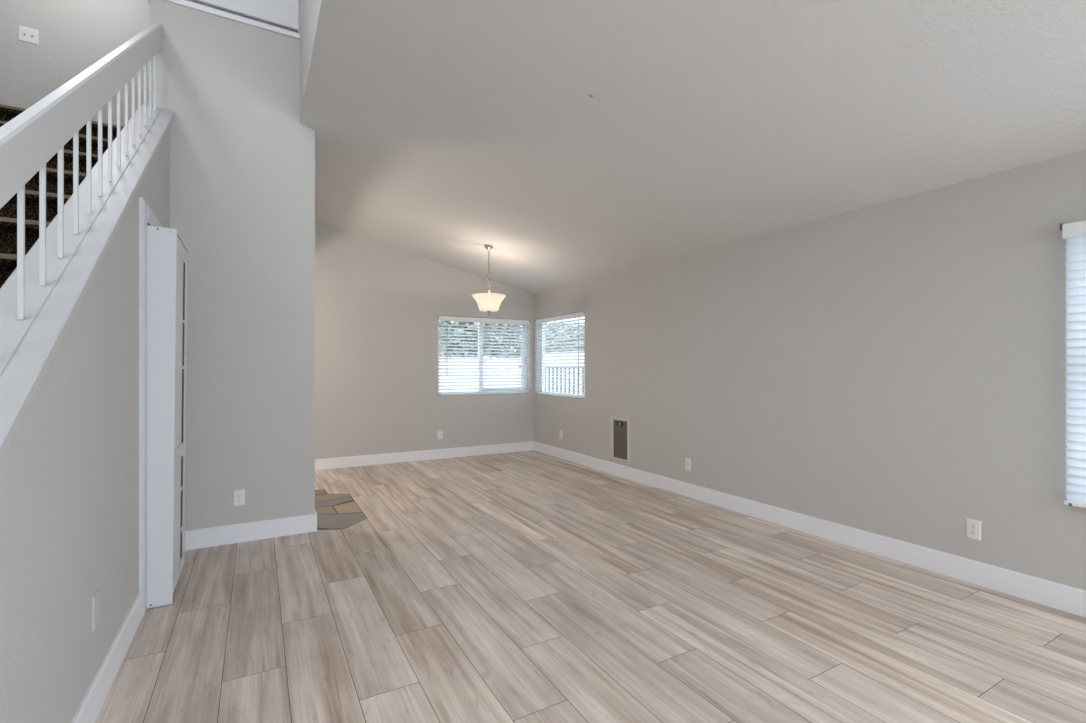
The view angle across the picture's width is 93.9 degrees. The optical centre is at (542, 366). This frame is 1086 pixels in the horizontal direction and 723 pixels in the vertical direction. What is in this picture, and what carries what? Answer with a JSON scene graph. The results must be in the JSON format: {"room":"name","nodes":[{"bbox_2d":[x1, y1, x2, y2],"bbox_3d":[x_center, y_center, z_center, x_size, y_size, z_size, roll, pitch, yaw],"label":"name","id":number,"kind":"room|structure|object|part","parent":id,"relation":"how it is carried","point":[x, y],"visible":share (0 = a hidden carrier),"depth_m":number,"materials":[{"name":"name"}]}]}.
{"room":"empty living room","nodes":[
{"label":"empty living room","id":0,"kind":"room"},
{"bbox_2d":[0,0,148,126],"bbox_3d":[-3.570,-2.655,4.691,2.191,2.190,0.120,0,0,-29],"label":"wall","id":1,"kind":"structure","parent":0,"point":[74,35],"depth_m":4.32,"materials":[{"name":"grey paint"}]},
{"bbox_2d":[18,26,38,44],"bbox_3d":[-4.278,-2.755,4.214,0.122,0.122,0.016,0,0,-29],"label":"light switch","id":2,"kind":"object","parent":1,"relation":"attached to","point":[25,34],"visible":1,"depth_m":4.22,"materials":[{"name":"white plastic"}]},
{"bbox_2d":[0,127,169,722],"bbox_3d":[-1.621,-0.253,1.663,0.130,3.107,4.370,0,0,-29],"label":"wall","id":3,"kind":"structure","parent":0,"point":[69,470],"depth_m":1.71,"materials":[{"name":"grey paint"}]},
{"bbox_2d":[0,104,161,375],"bbox_3d":[-1.632,-0.241,1.611,0.120,3.105,4.329,0,0,-29],"label":"trim","id":4,"kind":"structure","parent":3,"relation":"attached to","point":[13,330],"depth_m":1.78,"materials":[{"name":"grey paint"}]},
{"bbox_2d":[0,22,161,318],"bbox_3d":[-1.690,-0.722,1.784,0.110,3.322,3.968,0,0,-29],"label":"stair railing","id":5,"kind":"object","parent":4,"relation":"on","point":[28,141],"visible":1,"depth_m":1.81,"materials":[{"name":"white paint"}]},
{"bbox_3d":[-1.713,-0.923,1.828,0.040,2.920,3.868,0,0,-29],"label":"handrail","id":6,"kind":"part","parent":5,"relation":"part of","materials":[{"name":"white paint"}]},
{"bbox_2d":[0,108,174,460],"bbox_3d":[-1.549,-0.244,1.657,0.070,3.105,4.329,0,0,-29],"label":"trim","id":7,"kind":"structure","parent":3,"relation":"attached to","point":[23,374],"depth_m":1.60,"materials":[{"name":"grey paint"}]},
{"bbox_2d":[92,589,98,630],"bbox_3d":[-1.681,0.915,1.907,0.007,0.124,0.076,0,0,-29],"label":"blank wall plate","id":8,"kind":"object","parent":3,"relation":"attached to","point":[95,599],"visible":1,"depth_m":1.89,"materials":[{"name":"grey plastic"}]},
{"bbox_2d":[71,592,142,722],"bbox_3d":[-1.295,1.231,1.232,0.015,0.136,3.178,0,0,-29],"label":"baseboard","id":9,"kind":"structure","parent":3,"relation":"attached to","point":[88,711],"depth_m":2.05,"materials":[{"name":"white paint"}]},
{"bbox_2d":[139,197,162,616],"bbox_3d":[-2.259,0.212,2.945,0.020,2.174,0.750,0,0,-29],"label":"trim","id":10,"kind":"structure","parent":3,"relation":"attached to","point":[147,217],"depth_m":2.63,"materials":[{"name":"white paint"}]},
{"bbox_2d":[149,0,316,550],"bbox_3d":[-2.274,-0.623,3.795,1.058,3.845,0.135,0,0,-29],"label":"wall","id":11,"kind":"structure","parent":0,"point":[242,158],"depth_m":3.76,"materials":[{"name":"grey paint"}]},
{"bbox_2d":[148,0,299,39],"bbox_3d":[-2.340,-2.565,3.771,0.950,0.040,0.161,0,0,-29],"label":"trim","id":12,"kind":"structure","parent":11,"relation":"on","point":[185,3],"depth_m":3.72,"materials":[{"name":"white paint"}]},
{"bbox_2d":[233,489,244,505],"bbox_3d":[-2.245,0.972,3.746,0.072,0.116,0.009,0,0,-29],"label":"electrical outlet","id":13,"kind":"object","parent":11,"relation":"attached to","point":[238,495],"visible":1,"depth_m":3.74,"materials":[{"name":"white plastic"}]},
{"bbox_2d":[187,0,297,32],"bbox_3d":[-2.416,-3.025,3.922,0.936,1.450,0.135,0,0,-29],"label":"wall","id":14,"kind":"structure","parent":0,"point":[283,14],"depth_m":3.98,"materials":[{"name":"white paint"}]},
{"bbox_2d":[298,0,321,120],"bbox_3d":[-0.369,-2.525,1.359,0.110,2.450,11.130,0,0,-29],"label":"wall","id":15,"kind":"structure","parent":0,"point":[308,10],"depth_m":3.42,"materials":[{"name":"grey paint"}]},
{"bbox_2d":[315,222,533,458],"bbox_3d":[-2.573,-0.575,6.591,5.795,3.750,0.150,0,0,-29],"label":"wall","id":16,"kind":"structure","parent":0,"point":[378,306],"depth_m":6.82,"materials":[{"name":"grey paint"}]},
{"bbox_2d":[315,441,532,469],"bbox_3d":[-2.598,1.231,6.482,5.645,0.136,0.015,0,0,-29],"label":"baseboard","id":17,"kind":"structure","parent":16,"relation":"attached to","point":[387,458],"depth_m":6.97,"materials":[{"name":"white paint"}]},
{"bbox_2d":[437,431,442,438],"bbox_3d":[-1.448,0.965,7.134,0.072,0.116,0.009,0,0,-29],"label":"electrical outlet","id":18,"kind":"object","parent":16,"relation":"attached to","point":[439,433],"visible":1,"depth_m":7.13,"materials":[{"name":"white plastic"}]},
{"bbox_2d":[438,320,526,395],"bbox_3d":[-0.897,-0.152,7.588,1.465,1.135,0.055,0,0,-29],"label":"window","id":19,"kind":"structure","parent":16,"relation":"in","point":[479,323],"depth_m":7.64,"materials":[{"name":"white plastic"}]},
{"bbox_2d":[438,315,529,394],"bbox_3d":[-0.849,-0.154,7.504,1.465,1.128,0.074,0,0,-29],"label":"window blind","id":20,"kind":"object","parent":19,"relation":"attached to","point":[441,318],"visible":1,"depth_m":7.48,"materials":[{"name":"white plastic"}]},
{"bbox_3d":[-0.854,0.399,7.512,1.441,0.018,0.052,0,0,-29],"label":"rail","id":21,"kind":"part","parent":20,"relation":"part of","materials":[{"name":"white plastic"}]},
{"bbox_3d":[-0.852,-0.681,7.508,1.449,0.066,0.064,0,0,-29],"label":"head rail","id":22,"kind":"part","parent":20,"relation":"part of","materials":[{"name":"white plastic"}]},
{"bbox_3d":[-0.608,-0.152,7.763,0.700,1.045,0.020,0,0,-29],"label":"sash","id":23,"kind":"part","parent":19,"relation":"part of","materials":[{"name":"glass"}]},
{"bbox_2d":[95,450,1085,722],"bbox_3d":[0.137,1.359,1.656,5.665,0.121,11.150,0,0,-29],"label":"floor","id":24,"kind":"structure","parent":0,"point":[532,586],"depth_m":2.56,"materials":[{"name":"brown wood"}]},
{"bbox_2d":[0,104,123,287],"bbox_3d":[-2.639,-0.131,2.074,1.231,2.859,5.343,0,0,-29],"label":"staircase","id":25,"kind":"structure","parent":24,"relation":"on","point":[8,212],"depth_m":2.35,"materials":[{"name":"brown carpet"}]},
{"bbox_2d":[147,226,187,607],"bbox_3d":[-2.205,0.271,2.966,0.145,2.048,0.538,1,0,-29],"label":"door","id":26,"kind":"structure","parent":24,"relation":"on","point":[167,255],"depth_m":2.75,"materials":[{"name":"white paint"}]},
{"bbox_3d":[-2.111,0.860,2.919,0.006,0.630,0.321,1,0,-29],"label":"inset panel","id":27,"kind":"part","parent":26,"relation":"part of","materials":[{"name":"white paint"}]},
{"bbox_3d":[-2.103,-0.085,2.923,0.006,1.100,0.321,1,0,-29],"label":"inset panel","id":28,"kind":"part","parent":26,"relation":"part of","materials":[{"name":"white paint"}]},
{"bbox_3d":[-2.152,0.280,3.008,0.010,1.940,0.516,1,0,-29],"label":"frame","id":29,"kind":"part","parent":26,"relation":"part of","materials":[{"name":"white paint"}]},
{"bbox_3d":[-2.322,0.272,3.197,0.095,2.048,0.019,1,0,-29],"label":"panel","id":30,"kind":"part","parent":26,"relation":"part of","materials":[{"name":"white paint"}]},
{"bbox_3d":[-2.146,-0.704,3.011,0.015,0.031,0.516,1,0,-29],"label":"cornice","id":31,"kind":"part","parent":26,"relation":"part of","materials":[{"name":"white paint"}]},
{"bbox_2d":[300,0,1085,293],"bbox_3d":[1.153,-1.565,2.217,3.603,0.946,11.430,0,0,-29],"label":"ceiling","id":32,"kind":"structure","parent":0,"point":[577,141],"depth_m":2.96,"materials":[{"name":"paint"}]},
{"bbox_2d":[472,244,505,314],"bbox_3d":[-0.640,-1.020,6.000,0.406,0.834,0.406,0,0,-29],"label":"pendant lamp","id":33,"kind":"object","parent":32,"relation":"hanging from","point":[488,302],"visible":1,"depth_m":5.90,"materials":[{"name":"beige glass"}]},
{"bbox_3d":[-0.640,-0.866,6.000,0.025,0.362,0.025,0,0,-29],"label":"stem","id":34,"kind":"part","parent":33,"relation":"part of","materials":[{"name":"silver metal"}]},
{"bbox_3d":[-0.640,-1.243,6.000,0.016,0.277,0.016,0,0,16],"label":"chain","id":35,"kind":"part","parent":33,"relation":"part of","materials":[{"name":"silver metal"}]},
{"bbox_3d":[-0.640,-0.748,6.000,0.406,0.185,0.406,0,0,-29],"label":"lamp shade","id":36,"kind":"part","parent":33,"relation":"part of","materials":[{"name":"white glass"}]},
{"bbox_2d":[534,150,1085,589],"bbox_3d":[2.656,0.050,3.066,0.150,2.500,11.130,0,0,-29],"label":"wall","id":37,"kind":"structure","parent":0,"point":[895,369],"depth_m":3.55,"materials":[{"name":"grey paint"}]},
{"bbox_2d":[541,323,583,396],"bbox_3d":[0.319,-0.148,7.299,0.055,1.160,1.340,0,0,-29],"label":"window","id":38,"kind":"structure","parent":37,"relation":"in","point":[543,384],"depth_m":7.84,"materials":[{"name":"white plastic"}]},
{"bbox_2d":[535,312,583,398],"bbox_3d":[0.235,-0.149,7.251,0.074,1.153,1.340,0,0,-29],"label":"window blind","id":39,"kind":"object","parent":38,"relation":"attached to","point":[578,315],"visible":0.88,"depth_m":7.20,"materials":[{"name":"white plastic"}]},
{"bbox_3d":[0.240,-0.689,7.254,0.064,0.066,1.324,0,0,-29],"label":"head rail","id":40,"kind":"part","parent":39,"relation":"part of","materials":[{"name":"white plastic"}]},
{"bbox_3d":[0.243,0.416,7.256,0.052,0.018,1.316,0,0,-29],"label":"rail","id":41,"kind":"part","parent":39,"relation":"part of","materials":[{"name":"white plastic"}]},
{"bbox_2d":[610,416,630,462],"bbox_3d":[0.912,0.853,5.987,0.018,0.505,0.374,0,0,-29],"label":"pet door","id":42,"kind":"structure","parent":37,"relation":"in","point":[620,427],"depth_m":5.98,"materials":[{"name":"grey"}]},
{"bbox_3d":[0.915,0.864,5.989,0.008,0.449,0.264,0,0,-29],"label":"panel","id":43,"kind":"part","parent":42,"relation":"part of","materials":[{"name":"grey"}]},
{"bbox_2d":[685,458,690,470],"bbox_3d":[1.445,0.975,5.052,0.009,0.116,0.072,0,0,-29],"label":"electrical outlet","id":44,"kind":"object","parent":37,"relation":"attached to","point":[687,460],"visible":1,"depth_m":5.05,"materials":[{"name":"white plastic"}]},
{"bbox_2d":[533,441,1085,617],"bbox_3d":[2.584,1.231,3.025,0.015,0.136,11.130,0,0,-29],"label":"baseboard","id":45,"kind":"structure","parent":37,"relation":"attached to","point":[1069,599],"depth_m":3.51,"materials":[{"name":"white paint"}]},
{"bbox_2d":[966,518,980,540],"bbox_3d":[2.580,0.977,3.040,0.009,0.116,0.072,0,0,-29],"label":"electrical outlet","id":46,"kind":"object","parent":37,"relation":"attached to","point":[973,527],"visible":1,"depth_m":3.04,"materials":[{"name":"white plastic"}]},
{"bbox_2d":[1060,220,1085,507],"bbox_3d":[3.228,-0.011,1.808,0.074,1.475,1.994,0,0,-29],"label":"window blind","id":47,"kind":"object","parent":37,"relation":"attached to","point":[1074,233],"visible":1,"depth_m":2.64,"materials":[{"name":"white plastic"}]},
{"bbox_3d":[3.232,-0.707,1.811,0.064,0.076,1.978,0,0,-29],"label":"head rail","id":48,"kind":"part","parent":47,"relation":"part of","materials":[{"name":"white plastic"}]},
{"bbox_3d":[3.236,0.715,1.813,0.052,0.018,1.970,0,0,-29],"label":"rail","id":49,"kind":"part","parent":47,"relation":"part of","materials":[{"name":"white plastic"}]},
{"label":"outside","id":50,"kind":"structure","parent":0,"visible":0},
{"bbox_3d":[1.947,1.515,6.724,22.000,0.170,30.200,0,0,-29],"label":"ground","id":51,"kind":"structure","parent":50,"visible":0},
{"bbox_2d":[439,340,448,356],"bbox_3d":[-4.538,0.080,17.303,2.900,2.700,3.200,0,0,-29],"label":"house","id":52,"kind":"structure","parent":51,"relation":"on","point":[443,340],"depth_m":16.50,"materials":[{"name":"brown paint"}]},
{"bbox_2d":[439,320,497,357],"bbox_3d":[-1.977,-0.338,12.887,1.717,3.543,1.745,0,0,-29],"label":"tree","id":53,"kind":"object","parent":51,"relation":"on","point":[440,322],"visible":0.32,"depth_m":12.50,"materials":[{"name":"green plant"}]},
{"bbox_2d":[439,357,549,391],"bbox_3d":[-3.363,0.620,9.929,7.940,1.620,0.240,0,0,-29],"label":"wall","id":54,"kind":"structure","parent":51,"relation":"on","point":[441,360],"depth_m":10.90,"materials":[{"name":"white paint"}]},
{"bbox_2d":[489,324,521,357],"bbox_3d":[-0.983,-0.214,14.255,1.686,3.295,1.662,0,0,-29],"label":"tree","id":55,"kind":"object","parent":51,"relation":"on","point":[498,324],"visible":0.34,"depth_m":13.77,"materials":[{"name":"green plant"}]},
{"bbox_2d":[484,351,583,394],"bbox_3d":[1.895,0.495,13.125,0.240,1.870,17.040,0,0,-29],"label":"wall","id":56,"kind":"structure","parent":51,"relation":"on","point":[570,354],"depth_m":14.99,"materials":[{"name":"white paint"}]},
{"bbox_2d":[515,321,583,352],"bbox_3d":[0.619,-0.161,19.451,3.724,3.188,3.747,0,0,-29],"label":"tree","id":57,"kind":"object","parent":51,"relation":"on","point":[554,321],"visible":0.2,"depth_m":18.24,"materials":[{"name":"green plant"}]},
{"bbox_2d":[519,366,583,394],"bbox_3d":[0.517,0.713,9.362,0.040,1.435,4.200,0,0,-29],"label":"railing","id":58,"kind":"object","parent":51,"relation":"on","point":[519,366],"visible":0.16,"depth_m":9.66,"materials":[{"name":"white wood"}]},
{"bbox_3d":[0.517,0.613,9.362,0.040,1.235,4.200,0,0,-29],"label":"rail","id":59,"kind":"part","parent":58,"relation":"part of","materials":[{"name":"white wood"}]}
]}

